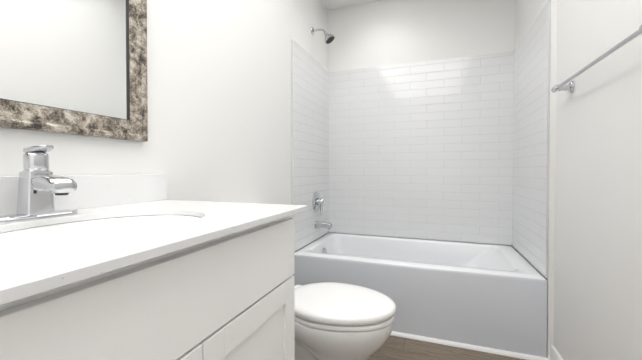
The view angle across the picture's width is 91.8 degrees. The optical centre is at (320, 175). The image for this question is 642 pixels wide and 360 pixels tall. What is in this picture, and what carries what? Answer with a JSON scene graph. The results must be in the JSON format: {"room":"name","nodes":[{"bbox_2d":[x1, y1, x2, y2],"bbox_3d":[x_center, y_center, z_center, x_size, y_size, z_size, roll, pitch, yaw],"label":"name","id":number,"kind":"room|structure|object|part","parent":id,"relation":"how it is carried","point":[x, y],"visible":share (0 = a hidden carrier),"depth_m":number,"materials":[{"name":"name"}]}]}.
{"room":"bathroom","nodes":[
{"label":"bathroom","id":0,"kind":"room"},
{"bbox_2d":[0,0,327,252],"bbox_3d":[-0.641,-0.244,1.057,0.100,2.449,4.020,0,1,20],"label":"wall","id":1,"kind":"structure","parent":0,"point":[219,83],"depth_m":1.37,"materials":[{"name":"white paint"}]},
{"bbox_2d":[0,0,147,141],"bbox_3d":[-0.698,-0.536,0.712,0.024,0.857,0.678,0,1,20],"label":"framed mirror","id":2,"kind":"object","parent":1,"relation":"attached to","point":[75,67],"visible":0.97,"depth_m":0.83,"materials":[{"name":"silver glass"}]},
{"bbox_2d":[292,39,328,251],"bbox_3d":[-0.065,-0.201,2.467,0.011,1.448,0.753,0,1,20],"label":"wall","id":3,"kind":"structure","parent":1,"relation":"attached to","point":[310,125],"depth_m":2.38,"materials":[{"name":"white tile"}]},
{"bbox_2d":[312,191,323,215],"bbox_3d":[-0.009,0.227,2.509,0.068,0.191,0.164,0,1,20],"label":"tub valve","id":4,"kind":"object","parent":3,"relation":"attached to","point":[317,202],"visible":1,"depth_m":2.48,"materials":[{"name":"silver metal"}]},
{"bbox_2d":[315,221,331,229],"bbox_3d":[0.022,0.402,2.500,0.134,0.062,0.060,0,1,20],"label":"tub spout","id":5,"kind":"object","parent":3,"relation":"attached to","point":[325,225],"visible":1,"depth_m":2.48,"materials":[{"name":"silver metal"}]},
{"bbox_2d":[311,27,334,43],"bbox_3d":[0.017,-1.098,2.428,0.184,0.144,0.086,0,1,20],"label":"shower head","id":6,"kind":"object","parent":1,"relation":"attached to","point":[329,38],"visible":1,"depth_m":2.41},
{"bbox_2d":[321,0,380,9],"bbox_3d":[0.110,-1.504,0.764,1.700,0.080,4.020,0,1,20],"label":"ceiling","id":7,"kind":"structure","parent":0,"point":[332,4],"depth_m":2.70,"materials":[{"name":"white paint"}]},
{"bbox_2d":[328,0,515,247],"bbox_3d":[0.831,-0.265,2.604,1.600,2.449,0.100,0,1,20],"label":"wall","id":8,"kind":"structure","parent":0,"point":[381,33],"depth_m":2.56,"materials":[{"name":"white paint"}]},
{"bbox_2d":[329,51,513,244],"bbox_3d":[0.753,-0.202,2.574,1.450,1.448,0.011,0,1,20],"label":"wall","id":9,"kind":"structure","parent":8,"relation":"attached to","point":[421,150],"depth_m":2.53,"materials":[{"name":"white tile"}]},
{"bbox_2d":[367,335,525,359],"bbox_3d":[0.110,1.014,0.799,1.700,0.060,4.020,0,1,20],"label":"floor","id":10,"kind":"structure","parent":0,"point":[396,348],"depth_m":1.70,"materials":[{"name":"brown wood"}]},
{"bbox_2d":[0,145,307,359],"bbox_3d":[-0.444,0.461,0.631,0.568,1.051,0.834,0,1,20],"label":"bathroom vanity","id":11,"kind":"object","parent":10,"relation":"on","point":[121,267],"visible":1,"depth_m":0.55,"materials":[{"name":"white wood"}]},
{"bbox_2d":[0,145,77,221],"bbox_3d":[-0.596,0.014,0.676,0.133,0.158,0.160,0,1,20],"label":"faucet","id":12,"kind":"object","parent":11,"relation":"on","point":[37,186],"depth_m":0.67,"materials":[{"name":"silver metal"}]},
{"bbox_2d":[4,215,200,232],"bbox_3d":[-0.431,0.179,0.618,0.360,0.138,0.460,0,1,20],"label":"sink","id":13,"kind":"object","parent":11,"relation":"in","point":[83,223],"depth_m":0.67,"materials":[{"name":"white ceramic"}]},
{"bbox_3d":[-0.217,0.210,0.547,0.018,0.161,0.765,0,1,20],"label":"drawer","id":14,"kind":"part","parent":11,"relation":"part of","materials":[{"name":"white"}]},
{"bbox_3d":[-0.283,0.587,0.373,0.019,0.578,0.384,0,1,20],"label":"door","id":15,"kind":"part","parent":11,"relation":"part of","materials":[{"name":"white wood"}]},
{"bbox_3d":[-0.151,0.582,0.734,0.019,0.578,0.378,0,1,20],"label":"door","id":16,"kind":"part","parent":11,"relation":"part of","materials":[{"name":"white wood"}]},
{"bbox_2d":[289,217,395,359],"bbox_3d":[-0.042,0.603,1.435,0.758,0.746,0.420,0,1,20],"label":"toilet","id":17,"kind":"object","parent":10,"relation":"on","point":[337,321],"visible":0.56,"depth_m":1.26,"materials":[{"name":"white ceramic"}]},
{"bbox_2d":[293,233,546,357],"bbox_3d":[0.623,0.747,2.233,1.468,0.436,0.762,0,1,20],"label":"bathtub","id":18,"kind":"object","parent":10,"relation":"on","point":[488,295],"visible":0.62,"depth_m":1.84,"materials":[{"name":"white ceramic"}]},
{"bbox_2d":[390,331,550,359],"bbox_3d":[0.493,0.960,1.866,1.486,0.019,0.019,0,1,20],"label":"trim","id":19,"kind":"structure","parent":18,"relation":"attached to","point":[470,346],"depth_m":1.74,"materials":[{"name":"white wood"}]},
{"bbox_2d":[514,0,641,359],"bbox_3d":[0.832,-0.235,0.464,0.126,2.449,3.920,0,1,20],"label":"wall","id":20,"kind":"structure","parent":0,"point":[594,295],"depth_m":1.21,"materials":[{"name":"white paint"}]},
{"bbox_2d":[512,0,550,277],"bbox_3d":[1.308,-0.194,1.964,0.011,1.448,0.753,0,1,20],"label":"wall","id":21,"kind":"structure","parent":20,"relation":"attached to","point":[531,149],"depth_m":1.84,"materials":[{"name":"white tile"}]},
{"bbox_2d":[550,345,562,359],"bbox_3d":[0.676,0.948,0.183,0.014,0.090,3.054,0,1,20],"label":"baseboard","id":22,"kind":"structure","parent":20,"relation":"attached to","point":[555,354],"depth_m":1.57,"materials":[{"name":"white wood"}]},
{"bbox_2d":[551,24,641,92],"bbox_3d":[0.991,-0.395,1.112,0.073,0.054,0.738,0,1,20],"label":"towel rail","id":23,"kind":"object","parent":20,"relation":"attached to","point":[569,87],"visible":1,"depth_m":1.10,"materials":[{"name":"silver metal"}]}
]}

